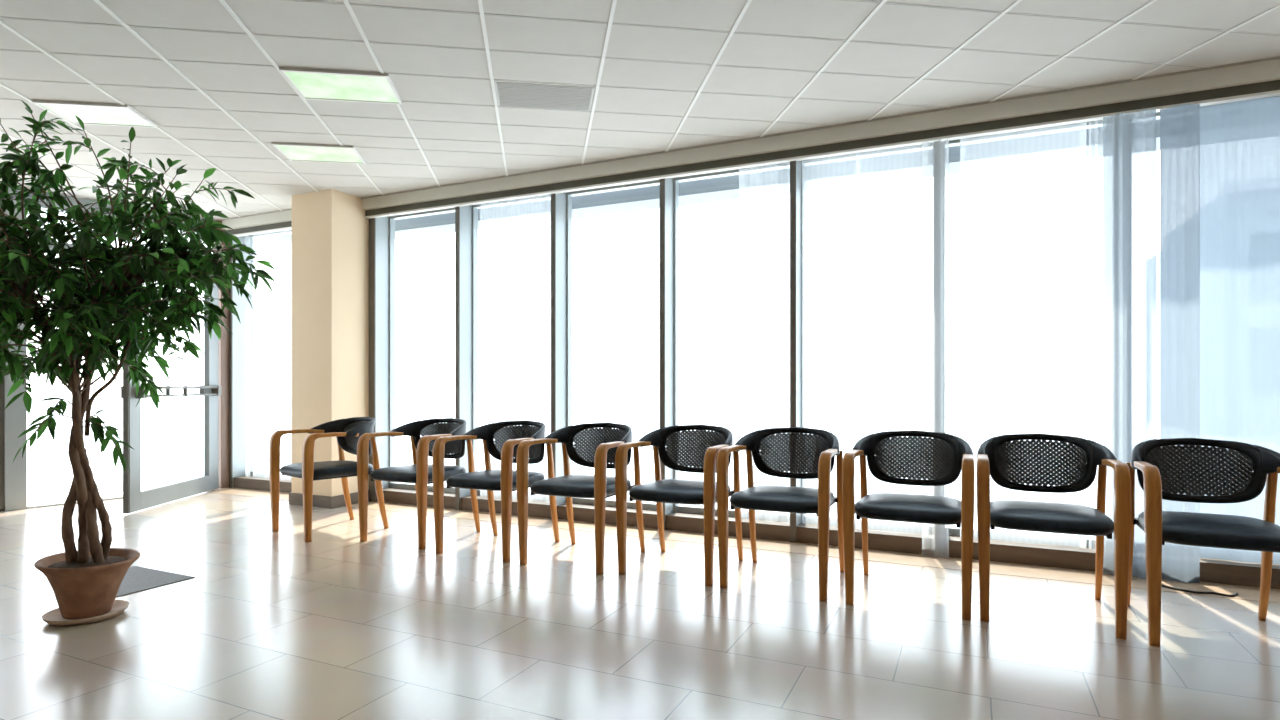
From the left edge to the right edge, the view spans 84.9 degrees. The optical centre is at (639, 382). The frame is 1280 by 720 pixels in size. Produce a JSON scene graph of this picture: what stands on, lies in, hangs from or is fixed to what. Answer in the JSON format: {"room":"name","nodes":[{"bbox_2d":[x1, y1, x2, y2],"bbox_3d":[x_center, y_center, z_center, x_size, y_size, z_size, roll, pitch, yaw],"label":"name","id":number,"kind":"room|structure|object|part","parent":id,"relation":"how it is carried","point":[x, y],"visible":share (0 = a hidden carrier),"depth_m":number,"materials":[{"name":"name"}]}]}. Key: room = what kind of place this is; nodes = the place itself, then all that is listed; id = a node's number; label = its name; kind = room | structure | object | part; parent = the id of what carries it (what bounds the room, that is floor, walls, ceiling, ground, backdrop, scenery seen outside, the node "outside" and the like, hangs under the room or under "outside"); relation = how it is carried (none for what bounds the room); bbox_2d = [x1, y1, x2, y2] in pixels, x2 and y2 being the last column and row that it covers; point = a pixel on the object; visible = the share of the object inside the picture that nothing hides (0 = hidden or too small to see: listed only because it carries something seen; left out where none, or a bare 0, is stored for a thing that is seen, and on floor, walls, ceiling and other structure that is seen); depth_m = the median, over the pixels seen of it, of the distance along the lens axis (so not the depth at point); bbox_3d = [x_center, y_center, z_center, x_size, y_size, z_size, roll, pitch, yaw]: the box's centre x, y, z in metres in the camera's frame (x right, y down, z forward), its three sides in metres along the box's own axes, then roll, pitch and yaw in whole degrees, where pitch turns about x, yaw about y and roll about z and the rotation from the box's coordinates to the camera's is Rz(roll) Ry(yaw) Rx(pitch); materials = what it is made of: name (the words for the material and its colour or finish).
{"room":"waiting room","nodes":[
{"label":"waiting room","id":0,"kind":"room"},
{"bbox_2d":[292,189,368,496],"bbox_3d":[-2.737,-0.290,6.213,0.490,2.700,0.425,0,0,25],"label":"wall column","id":1,"kind":"structure","parent":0,"point":[330,229],"depth_m":6.04,"materials":[{"name":"beige paint"}]},
{"bbox_2d":[289,490,368,508],"bbox_3d":[-2.740,1.010,6.207,0.520,0.100,0.440,0,0,25],"label":"baseboard","id":2,"kind":"structure","parent":1,"relation":"attached to","point":[329,502],"depth_m":5.98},
{"bbox_2d":[0,492,1279,719],"bbox_3d":[-2.042,1.120,1.795,12.427,0.120,8.300,0,0,25],"label":"floor","id":3,"kind":"structure","parent":0,"point":[269,625],"depth_m":2.93,"materials":[{"name":"tile"}]},
{"bbox_2d":[0,190,3,510],"bbox_3d":[-5.329,-0.290,5.798,0.100,2.700,0.080,0,0,38],"label":"trim","id":4,"kind":"structure","parent":3,"relation":"on","point":[1,386],"depth_m":5.78,"materials":[{"name":"metal"}]},
{"bbox_2d":[4,187,26,510],"bbox_3d":[-5.261,-0.290,5.884,0.140,2.700,0.140,0,0,38],"label":"trim","id":5,"kind":"structure","parent":3,"relation":"on","point":[15,414],"depth_m":5.84,"materials":[{"name":"grey metal"}]},
{"bbox_2d":[27,495,122,508],"bbox_3d":[-4.759,1.052,6.520,0.140,0.015,1.481,0,0,38],"label":"trim","id":6,"kind":"structure","parent":3,"relation":"on","point":[117,496],"depth_m":6.07,"materials":[{"name":"grey metal"}]},
{"bbox_2d":[0,100,275,625],"bbox_3d":[-2.547,-0.111,3.181,1.746,2.342,1.146,0,0,1],"label":"potted tree","id":7,"kind":"object","parent":3,"relation":"on","point":[85,582],"visible":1,"depth_m":3.14,"materials":[{"name":"green plant"}]},
{"bbox_3d":[-2.501,0.916,3.179,0.380,0.263,0.380,0,0,25],"label":"pot","id":8,"kind":"part","parent":7,"relation":"part of","materials":[{"name":"ceramic"}]},
{"bbox_2d":[116,566,194,596],"bbox_3d":[-2.755,1.058,3.741,0.540,0.004,0.410,0,0,25],"label":"floor mat","id":9,"kind":"object","parent":3,"relation":"on","point":[136,579],"visible":0.57,"depth_m":3.76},
{"bbox_2d":[120,245,220,513],"bbox_3d":[-4.180,-0.030,6.301,0.180,2.160,1.350,0,0,-4],"label":"door","id":10,"kind":"structure","parent":3,"relation":"on","point":[135,499],"depth_m":6.24,"materials":[{"name":"metal"}]},
{"bbox_3d":[-4.180,0.975,6.292,0.050,0.150,1.028,0,0,-4],"label":"rail","id":11,"kind":"part","parent":10,"relation":"part of","materials":[{"name":"grey metal"}]},
{"bbox_2d":[269,417,388,541],"bbox_3d":[-2.232,0.657,5.052,0.573,0.806,0.627,0,0,40],"label":"armchair","id":12,"kind":"object","parent":3,"relation":"on","point":[348,431],"visible":0.79,"depth_m":4.99,"materials":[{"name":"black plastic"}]},
{"bbox_3d":[-2.509,0.699,5.126,0.054,0.722,0.382,0,0,40],"label":"leg","id":13,"kind":"part","parent":12,"relation":"part of","materials":[{"name":"brown wood"}]},
{"bbox_3d":[-2.246,0.617,5.036,0.499,0.082,0.536,0,0,40],"label":"seat","id":14,"kind":"part","parent":12,"relation":"part of","materials":[{"name":"black leather"}]},
{"bbox_3d":[-2.232,0.646,5.051,0.490,0.028,0.485,0,0,40],"label":"seat frame","id":15,"kind":"part","parent":12,"relation":"part of","materials":[{"name":"black plastic"}]},
{"bbox_3d":[-2.113,0.699,4.791,0.054,0.722,0.382,0,0,40],"label":"leg","id":16,"kind":"part","parent":12,"relation":"part of","materials":[{"name":"brown wood"}]},
{"bbox_3d":[-2.144,0.400,5.156,0.568,0.291,0.354,0,0,40],"label":"backrest","id":17,"kind":"part","parent":12,"relation":"part of","materials":[{"name":"black plastic"}]},
{"bbox_3d":[-2.275,0.715,5.395,0.038,0.690,0.143,0,0,40],"label":"leg","id":18,"kind":"part","parent":12,"relation":"part of","materials":[{"name":"brown wood"}]},
{"bbox_3d":[-2.073,0.400,5.239,0.412,0.238,0.110,0,0,40],"label":"perforated panel","id":19,"kind":"part","parent":12,"relation":"part of","materials":[{"name":"grey plastic"}]},
{"bbox_3d":[-1.887,0.715,5.067,0.038,0.690,0.143,0,0,40],"label":"leg","id":20,"kind":"part","parent":12,"relation":"part of","materials":[{"name":"brown wood"}]},
{"bbox_2d":[357,418,480,549],"bbox_3d":[-1.503,0.657,4.834,0.573,0.806,0.627,0,0,25],"label":"armchair","id":21,"kind":"object","parent":3,"relation":"on","point":[419,473],"visible":0.84,"depth_m":4.69,"materials":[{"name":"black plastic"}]},
{"bbox_3d":[-1.790,0.699,4.834,0.054,0.722,0.382,0,0,25],"label":"leg","id":22,"kind":"part","parent":21,"relation":"part of","materials":[{"name":"brown wood"}]},
{"bbox_3d":[-1.633,0.715,5.155,0.038,0.690,0.143,0,0,25],"label":"leg","id":23,"kind":"part","parent":21,"relation":"part of","materials":[{"name":"brown wood"}]},
{"bbox_3d":[-1.512,0.617,4.815,0.499,0.082,0.536,0,0,25],"label":"seat","id":24,"kind":"part","parent":21,"relation":"part of","materials":[{"name":"black leather"}]},
{"bbox_3d":[-1.445,0.400,4.957,0.568,0.291,0.354,0,0,25],"label":"backrest","id":25,"kind":"part","parent":21,"relation":"part of","materials":[{"name":"black plastic"}]},
{"bbox_3d":[-1.321,0.699,4.613,0.054,0.722,0.382,0,0,25],"label":"leg","id":26,"kind":"part","parent":21,"relation":"part of","materials":[{"name":"brown wood"}]},
{"bbox_3d":[-1.398,0.400,5.056,0.412,0.238,0.110,0,0,25],"label":"perforated panel","id":27,"kind":"part","parent":21,"relation":"part of","materials":[{"name":"grey plastic"}]},
{"bbox_3d":[-1.173,0.715,4.938,0.038,0.690,0.143,0,0,25],"label":"leg","id":28,"kind":"part","parent":21,"relation":"part of","materials":[{"name":"brown wood"}]},
{"bbox_2d":[432,420,559,562],"bbox_3d":[-0.903,0.657,4.512,0.573,0.806,0.627,0,0,25],"label":"armchair","id":29,"kind":"object","parent":3,"relation":"on","point":[503,479],"visible":0.85,"depth_m":4.38,"materials":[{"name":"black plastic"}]},
{"bbox_3d":[-1.190,0.699,4.512,0.054,0.722,0.382,0,0,25],"label":"leg","id":30,"kind":"part","parent":29,"relation":"part of","materials":[{"name":"brown wood"}]},
{"bbox_3d":[-1.033,0.715,4.832,0.038,0.690,0.143,0,0,25],"label":"leg","id":31,"kind":"part","parent":29,"relation":"part of","materials":[{"name":"brown wood"}]},
{"bbox_3d":[-0.912,0.617,4.493,0.499,0.082,0.536,0,0,25],"label":"seat","id":32,"kind":"part","parent":29,"relation":"part of","materials":[{"name":"black leather"}]},
{"bbox_3d":[-0.845,0.400,4.635,0.568,0.291,0.354,0,0,25],"label":"backrest","id":33,"kind":"part","parent":29,"relation":"part of","materials":[{"name":"black plastic"}]},
{"bbox_3d":[-0.721,0.699,4.290,0.054,0.722,0.382,0,0,25],"label":"leg","id":34,"kind":"part","parent":29,"relation":"part of","materials":[{"name":"brown wood"}]},
{"bbox_3d":[-0.798,0.400,4.734,0.412,0.238,0.110,0,0,25],"label":"perforated panel","id":35,"kind":"part","parent":29,"relation":"part of","materials":[{"name":"grey plastic"}]},
{"bbox_3d":[-0.574,0.715,4.615,0.038,0.690,0.143,0,0,25],"label":"leg","id":36,"kind":"part","parent":29,"relation":"part of","materials":[{"name":"brown wood"}]},
{"bbox_2d":[516,422,644,574],"bbox_3d":[-0.334,0.657,4.243,0.573,0.806,0.627,0,0,25],"label":"armchair","id":37,"kind":"object","parent":3,"relation":"on","point":[601,453],"visible":0.87,"depth_m":4.11,"materials":[{"name":"black plastic"}]},
{"bbox_3d":[-0.621,0.699,4.243,0.054,0.722,0.382,0,0,25],"label":"leg","id":38,"kind":"part","parent":37,"relation":"part of","materials":[{"name":"brown wood"}]},
{"bbox_3d":[-0.463,0.715,4.563,0.038,0.690,0.143,0,0,25],"label":"leg","id":39,"kind":"part","parent":37,"relation":"part of","materials":[{"name":"brown wood"}]},
{"bbox_3d":[-0.343,0.617,4.224,0.499,0.082,0.536,0,0,25],"label":"seat","id":40,"kind":"part","parent":37,"relation":"part of","materials":[{"name":"black leather"}]},
{"bbox_3d":[-0.334,0.646,4.242,0.490,0.028,0.485,0,0,25],"label":"seat frame","id":41,"kind":"part","parent":37,"relation":"part of","materials":[{"name":"black plastic"}]},
{"bbox_3d":[-0.276,0.400,4.366,0.568,0.291,0.354,0,0,25],"label":"backrest","id":42,"kind":"part","parent":37,"relation":"part of","materials":[{"name":"black plastic"}]},
{"bbox_3d":[-0.229,0.400,4.465,0.412,0.238,0.110,0,0,25],"label":"perforated panel","id":43,"kind":"part","parent":37,"relation":"part of","materials":[{"name":"grey plastic"}]},
{"bbox_3d":[-0.152,0.699,4.021,0.054,0.722,0.382,0,0,25],"label":"leg","id":44,"kind":"part","parent":37,"relation":"part of","materials":[{"name":"brown wood"}]},
{"bbox_3d":[-0.004,0.715,4.346,0.038,0.690,0.143,0,0,25],"label":"leg","id":45,"kind":"part","parent":37,"relation":"part of","materials":[{"name":"brown wood"}]},
{"bbox_2d":[615,424,742,586],"bbox_3d":[0.250,0.657,4.027,0.573,0.806,0.627,0,0,25],"label":"armchair","id":46,"kind":"object","parent":3,"relation":"on","point":[675,491],"visible":0.86,"depth_m":3.95,"materials":[{"name":"black plastic"}]},
{"bbox_3d":[-0.037,0.699,4.028,0.054,0.722,0.382,0,0,25],"label":"leg","id":47,"kind":"part","parent":46,"relation":"part of","materials":[{"name":"brown wood"}]},
{"bbox_3d":[0.121,0.715,4.348,0.038,0.690,0.143,0,0,25],"label":"leg","id":48,"kind":"part","parent":46,"relation":"part of","materials":[{"name":"brown wood"}]},
{"bbox_3d":[0.241,0.617,4.008,0.499,0.082,0.536,0,0,25],"label":"seat","id":49,"kind":"part","parent":46,"relation":"part of","materials":[{"name":"black leather"}]},
{"bbox_3d":[0.250,0.646,4.027,0.490,0.028,0.485,0,0,25],"label":"seat frame","id":50,"kind":"part","parent":46,"relation":"part of","materials":[{"name":"black plastic"}]},
{"bbox_3d":[0.308,0.400,4.151,0.568,0.291,0.354,0,0,25],"label":"backrest","id":51,"kind":"part","parent":46,"relation":"part of","materials":[{"name":"black plastic"}]},
{"bbox_3d":[0.355,0.400,4.250,0.412,0.238,0.110,0,0,25],"label":"perforated panel","id":52,"kind":"part","parent":46,"relation":"part of","materials":[{"name":"grey plastic"}]},
{"bbox_3d":[0.432,0.699,3.806,0.054,0.722,0.382,0,0,25],"label":"leg","id":53,"kind":"part","parent":46,"relation":"part of","materials":[{"name":"brown wood"}]},
{"bbox_3d":[0.580,0.715,4.131,0.038,0.690,0.143,0,0,25],"label":"leg","id":54,"kind":"part","parent":46,"relation":"part of","materials":[{"name":"brown wood"}]},
{"bbox_2d":[207,487,1279,602],"bbox_3d":[0.361,1.059,4.812,10.260,0.002,0.290,0,0,25],"label":"trim","id":55,"kind":"structure","parent":3,"relation":"on","point":[1033,571],"depth_m":4.29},
{"bbox_2d":[1162,584,1237,596],"bbox_3d":[2.813,1.052,3.561,0.356,0.013,0.095,0,0,37],"label":"power cable","id":56,"kind":"object","parent":55,"relation":"on","point":[1165,586],"visible":0.85,"depth_m":3.51,"materials":[{"name":"black rubber"}]},
{"bbox_2d":[233,476,1279,588],"bbox_3d":[0.455,1.008,5.011,10.260,0.105,0.150,0,0,25],"label":"trim","id":57,"kind":"structure","parent":3,"relation":"on","point":[1007,551],"depth_m":4.47,"materials":[{"name":"metal"}]},
{"bbox_2d":[716,427,844,601],"bbox_3d":[0.783,0.657,3.775,0.573,0.806,0.627,0,0,25],"label":"armchair","id":58,"kind":"object","parent":3,"relation":"on","point":[823,445],"visible":1,"depth_m":3.74,"materials":[{"name":"black leather"}]},
{"bbox_3d":[0.497,0.699,3.776,0.054,0.722,0.382,0,0,25],"label":"leg","id":59,"kind":"part","parent":58,"relation":"part of","materials":[{"name":"brown wood"}]},
{"bbox_3d":[0.654,0.715,4.096,0.038,0.690,0.143,0,0,25],"label":"leg","id":60,"kind":"part","parent":58,"relation":"part of","materials":[{"name":"brown wood"}]},
{"bbox_3d":[0.775,0.617,3.756,0.499,0.082,0.536,0,0,25],"label":"seat","id":61,"kind":"part","parent":58,"relation":"part of","materials":[{"name":"black leather"}]},
{"bbox_3d":[0.783,0.646,3.775,0.490,0.028,0.485,0,0,25],"label":"seat frame","id":62,"kind":"part","parent":58,"relation":"part of","materials":[{"name":"black plastic"}]},
{"bbox_3d":[0.842,0.400,3.898,0.568,0.291,0.354,0,0,25],"label":"backrest","id":63,"kind":"part","parent":58,"relation":"part of","materials":[{"name":"black plastic"}]},
{"bbox_3d":[0.889,0.400,3.998,0.412,0.238,0.110,0,0,25],"label":"perforated panel","id":64,"kind":"part","parent":58,"relation":"part of","materials":[{"name":"grey plastic"}]},
{"bbox_3d":[0.966,0.699,3.554,0.054,0.722,0.382,0,0,25],"label":"leg","id":65,"kind":"part","parent":58,"relation":"part of","materials":[{"name":"brown wood"}]},
{"bbox_3d":[1.113,0.715,3.879,0.038,0.690,0.143,0,0,25],"label":"leg","id":66,"kind":"part","parent":58,"relation":"part of","materials":[{"name":"brown wood"}]},
{"bbox_2d":[842,430,973,620],"bbox_3d":[1.356,0.657,3.505,0.573,0.806,0.627,0,0,25],"label":"armchair","id":67,"kind":"object","parent":3,"relation":"on","point":[950,454],"visible":1,"depth_m":3.47,"materials":[{"name":"black leather"}]},
{"bbox_3d":[1.069,0.699,3.505,0.054,0.722,0.382,0,0,25],"label":"leg","id":68,"kind":"part","parent":67,"relation":"part of","materials":[{"name":"brown wood"}]},
{"bbox_3d":[1.226,0.715,3.825,0.038,0.690,0.143,0,0,25],"label":"leg","id":69,"kind":"part","parent":67,"relation":"part of","materials":[{"name":"brown wood"}]},
{"bbox_3d":[1.347,0.617,3.486,0.499,0.082,0.536,0,0,25],"label":"seat","id":70,"kind":"part","parent":67,"relation":"part of","materials":[{"name":"black leather"}]},
{"bbox_3d":[1.356,0.646,3.504,0.490,0.028,0.485,0,0,25],"label":"seat frame","id":71,"kind":"part","parent":67,"relation":"part of","materials":[{"name":"black plastic"}]},
{"bbox_3d":[1.414,0.400,3.628,0.568,0.291,0.354,0,0,25],"label":"backrest","id":72,"kind":"part","parent":67,"relation":"part of","materials":[{"name":"black plastic"}]},
{"bbox_3d":[1.461,0.400,3.727,0.412,0.238,0.110,0,0,25],"label":"perforated panel","id":73,"kind":"part","parent":67,"relation":"part of","materials":[{"name":"grey plastic"}]},
{"bbox_3d":[1.538,0.699,3.283,0.054,0.722,0.382,0,0,25],"label":"leg","id":74,"kind":"part","parent":67,"relation":"part of","materials":[{"name":"brown wood"}]},
{"bbox_2d":[977,433,1130,639],"bbox_3d":[1.891,0.657,3.274,0.573,0.806,0.627,0,0,25],"label":"armchair","id":75,"kind":"object","parent":3,"relation":"on","point":[995,460],"visible":1,"depth_m":3.22,"materials":[{"name":"black leather"}]},
{"bbox_3d":[1.604,0.699,3.274,0.054,0.722,0.382,0,0,25],"label":"leg","id":76,"kind":"part","parent":75,"relation":"part of","materials":[{"name":"brown wood"}]},
{"bbox_3d":[1.996,0.400,3.497,0.412,0.238,0.110,0,0,25],"label":"perforated panel","id":77,"kind":"part","parent":75,"relation":"part of","materials":[{"name":"grey plastic"}]},
{"bbox_3d":[1.949,0.400,3.397,0.568,0.291,0.354,0,0,25],"label":"backrest","id":78,"kind":"part","parent":75,"relation":"part of","materials":[{"name":"black plastic"}]},
{"bbox_3d":[1.890,0.646,3.274,0.490,0.028,0.485,0,0,25],"label":"seat frame","id":79,"kind":"part","parent":75,"relation":"part of","materials":[{"name":"black plastic"}]},
{"bbox_3d":[1.882,0.617,3.255,0.499,0.082,0.536,0,0,25],"label":"seat","id":80,"kind":"part","parent":75,"relation":"part of","materials":[{"name":"black leather"}]},
{"bbox_3d":[2.220,0.715,3.378,0.038,0.690,0.143,0,0,25],"label":"leg","id":81,"kind":"part","parent":75,"relation":"part of","materials":[{"name":"brown wood"}]},
{"bbox_3d":[2.073,0.699,3.053,0.054,0.722,0.382,0,0,25],"label":"leg","id":82,"kind":"part","parent":75,"relation":"part of","materials":[{"name":"brown wood"}]},
{"bbox_2d":[1126,438,1279,646],"bbox_3d":[2.429,0.657,2.975,0.573,0.806,0.627,0,0,25],"label":"armchair","id":83,"kind":"object","parent":3,"relation":"on","point":[1152,459],"visible":0.98,"depth_m":3.06,"materials":[{"name":"black leather"}]},
{"bbox_3d":[2.300,0.715,3.296,0.038,0.690,0.143,0,0,25],"label":"leg","id":84,"kind":"part","parent":83,"relation":"part of","materials":[{"name":"brown wood"}]},
{"bbox_3d":[2.143,0.699,2.975,0.054,0.722,0.382,0,0,25],"label":"leg","id":85,"kind":"part","parent":83,"relation":"part of","materials":[{"name":"brown wood"}]},
{"bbox_3d":[2.429,0.646,2.975,0.490,0.028,0.485,0,0,25],"label":"seat frame","id":86,"kind":"part","parent":83,"relation":"part of","materials":[{"name":"black plastic"}]},
{"bbox_3d":[2.535,0.400,3.197,0.412,0.238,0.110,0,0,25],"label":"perforated panel","id":87,"kind":"part","parent":83,"relation":"part of","materials":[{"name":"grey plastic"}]},
{"bbox_3d":[2.488,0.400,3.098,0.568,0.291,0.354,0,0,25],"label":"backrest","id":88,"kind":"part","parent":83,"relation":"part of","materials":[{"name":"black plastic"}]},
{"bbox_3d":[2.421,0.617,2.956,0.499,0.082,0.536,0,0,25],"label":"seat","id":89,"kind":"part","parent":83,"relation":"part of","materials":[{"name":"black leather"}]},
{"bbox_3d":[2.759,0.715,3.079,0.038,0.690,0.143,0,0,25],"label":"leg","id":90,"kind":"part","parent":83,"relation":"part of","materials":[{"name":"brown wood"}]},
{"bbox_2d":[0,0,1279,218],"bbox_3d":[-2.029,-1.715,1.822,12.427,0.150,8.360,0,0,25],"label":"ceiling","id":91,"kind":"structure","parent":0,"point":[827,19],"depth_m":3.59,"materials":[{"name":"tile"}]},
{"bbox_2d":[32,100,157,127],"bbox_3d":[-3.293,-1.632,4.254,0.505,0.016,0.340,0,0,-8],"label":"recessed light","id":92,"kind":"object","parent":91,"relation":"in","point":[107,114],"visible":1,"depth_m":4.23,"materials":[{"name":"white plastic"}]},
{"bbox_2d":[40,104,151,125],"bbox_3d":[-3.293,-1.634,4.254,0.473,0.012,0.308,0,0,-8],"label":"diffuser","id":93,"kind":"object","parent":92,"relation":"attached to","point":[90,114],"depth_m":4.24,"materials":[{"name":"grey plastic"}]},
{"bbox_2d":[27,189,216,249],"bbox_3d":[-4.759,-1.390,6.520,0.100,0.500,1.481,0,0,38],"label":"trim","id":94,"kind":"structure","parent":91,"relation":"attached to","point":[73,201],"depth_m":6.17,"materials":[{"name":"grey metal"}]},
{"bbox_2d":[272,142,365,163],"bbox_3d":[-2.268,-1.632,4.977,0.530,0.016,0.360,0,0,-8],"label":"recessed light","id":95,"kind":"object","parent":91,"relation":"in","point":[305,152],"visible":1,"depth_m":4.94,"materials":[{"name":"white plastic"}]},
{"bbox_2d":[279,67,401,104],"bbox_3d":[-1.629,-1.632,3.857,0.545,0.016,0.380,0,0,-8],"label":"recessed light","id":96,"kind":"object","parent":91,"relation":"in","point":[311,84],"visible":1,"depth_m":3.83,"materials":[{"name":"white plastic"}]},
{"bbox_2d":[495,82,594,110],"bbox_3d":[-0.545,-1.637,4.013,0.544,0.006,0.330,0,0,-8],"label":"ceiling vent","id":97,"kind":"object","parent":91,"relation":"in","point":[508,94],"visible":1,"depth_m":4.00,"materials":[{"name":"grey metal"}]},
{"bbox_2d":[0,0,1277,212],"bbox_3d":[-2.090,-1.639,1.751,12.079,0.003,7.783,0,0,25],"label":"trim","id":98,"kind":"structure","parent":91,"relation":"attached to","point":[286,0],"depth_m":3.66,"materials":[{"name":"grey metal"}]},
{"bbox_2d":[0,0,1279,219],"bbox_3d":[-2.088,-1.637,1.750,12.085,0.007,7.789,0,0,25],"label":"grid","id":99,"kind":"structure","parent":91,"relation":"attached to","point":[98,2],"depth_m":3.68,"materials":[{"name":"white metal"}]},
{"bbox_2d":[217,56,1279,220],"bbox_3d":[0.382,-1.635,4.856,10.260,0.010,0.012,0,0,25],"label":"trim","id":100,"kind":"structure","parent":91,"relation":"attached to","point":[1278,57],"depth_m":4.38,"materials":[{"name":"grey"}]},
{"bbox_3d":[0.485,-1.595,5.074,10.260,0.110,0.310,0,0,25],"label":"wall window","id":101,"kind":"structure","parent":0,"visible":0},
{"bbox_2d":[247,230,291,478],"bbox_3d":[-3.575,-0.292,7.032,1.034,2.495,0.060,0,0,25],"label":"window","id":102,"kind":"structure","parent":101,"relation":"attached to","point":[250,238],"depth_m":7.23,"materials":[{"name":"grey metal"}]},
{"bbox_2d":[472,194,550,500],"bbox_3d":[-1.016,-0.292,5.823,0.904,2.495,0.060,0,0,25],"label":"window","id":103,"kind":"structure","parent":101,"relation":"attached to","point":[475,208],"depth_m":5.99,"materials":[{"name":"grey metal"}]},
{"bbox_2d":[566,180,659,509],"bbox_3d":[-0.173,-0.292,5.424,0.889,2.495,0.060,0,0,25],"label":"window","id":104,"kind":"structure","parent":101,"relation":"attached to","point":[590,501],"depth_m":5.59,"materials":[{"name":"grey metal"}]},
{"bbox_2d":[674,162,789,521],"bbox_3d":[0.672,-0.292,5.025,0.909,2.495,0.060,0,0,25],"label":"window","id":105,"kind":"structure","parent":101,"relation":"attached to","point":[776,516],"depth_m":5.18,"materials":[{"name":"grey metal"}]},
{"bbox_2d":[217,59,1279,556],"bbox_3d":[0.447,-0.290,4.993,10.260,2.700,0.310,0,0,25],"label":"window","id":106,"kind":"structure","parent":101,"relation":"attached to","point":[392,219],"depth_m":5.17,"materials":[{"name":"grey metal"}]},
{"bbox_2d":[233,90,1279,236],"bbox_3d":[0.408,-1.478,4.912,10.260,0.014,0.050,0,0,25],"label":"trim","id":107,"kind":"structure","parent":106,"relation":"attached to","point":[1276,92],"depth_m":4.51,"materials":[{"name":"white"}]},
{"bbox_2d":[1103,109,1155,578],"bbox_3d":[2.662,-0.207,3.806,0.240,2.526,0.035,0,0,25],"label":"sheer curtain","id":108,"kind":"object","parent":107,"relation":"hanging from","point":[1129,139],"visible":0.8,"depth_m":3.81,"materials":[{"name":"white fabric"}]},
{"bbox_2d":[1160,104,1199,582],"bbox_3d":[2.868,-0.207,3.716,0.170,2.526,0.027,0,0,25],"label":"sheer curtain","id":109,"kind":"object","parent":107,"relation":"hanging from","point":[1179,125],"visible":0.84,"depth_m":3.71,"materials":[{"name":"white fabric"}]},
{"bbox_2d":[1200,97,1279,563],"bbox_3d":[3.280,-0.275,3.687,0.540,2.450,0.024,0,0,25],"label":"sheer curtain","id":110,"kind":"object","parent":107,"relation":"hanging from","point":[1240,140],"visible":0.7,"depth_m":3.72,"materials":[{"name":"white fabric"}]},
{"bbox_2d":[801,143,933,533],"bbox_3d":[1.500,-0.292,4.634,0.849,2.495,0.060,0,0,25],"label":"window","id":111,"kind":"structure","parent":101,"relation":"attached to","point":[872,524],"depth_m":4.69,"materials":[{"name":"grey metal"}]},
{"bbox_2d":[942,120,1102,547],"bbox_3d":[2.334,-0.292,4.239,0.924,2.495,0.060,0,0,25],"label":"window","id":112,"kind":"structure","parent":101,"relation":"attached to","point":[946,530],"depth_m":4.28,"materials":[{"name":"grey metal"}]},
{"bbox_2d":[1156,96,1279,119],"bbox_3d":[3.192,-0.292,3.833,0.904,2.495,0.060,0,0,25],"label":"window","id":113,"kind":"structure","parent":101,"relation":"attached to","point":[1157,113],"depth_m":3.93,"materials":[{"name":"glass"}]},
{"label":"outside","id":114,"kind":"structure","parent":0,"visible":0},
{"bbox_2d":[27,391,1159,537],"bbox_3d":[10.684,1.245,22.602,120.000,0.130,130.000,0,0,25],"label":"ground","id":115,"kind":"structure","parent":114,"point":[172,434],"depth_m":20.40,"materials":[{"name":"white"}]},
{"bbox_2d":[1156,252,1159,423],"bbox_3d":[19.490,-1.695,16.194,11.700,5.750,6.060,0,0,25],"label":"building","id":116,"kind":"structure","parent":115,"relation":"on","point":[1158,254],"depth_m":20.02,"materials":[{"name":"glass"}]},
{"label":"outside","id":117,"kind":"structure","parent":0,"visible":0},
{"bbox_2d":[254,119,1159,254],"bbox_3d":[0.522,-1.762,5.621,11.060,0.555,0.290,0,0,25],"label":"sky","id":118,"kind":"structure","parent":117,"point":[1083,143],"depth_m":5.24,"materials":[{"name":"white"}]}
]}

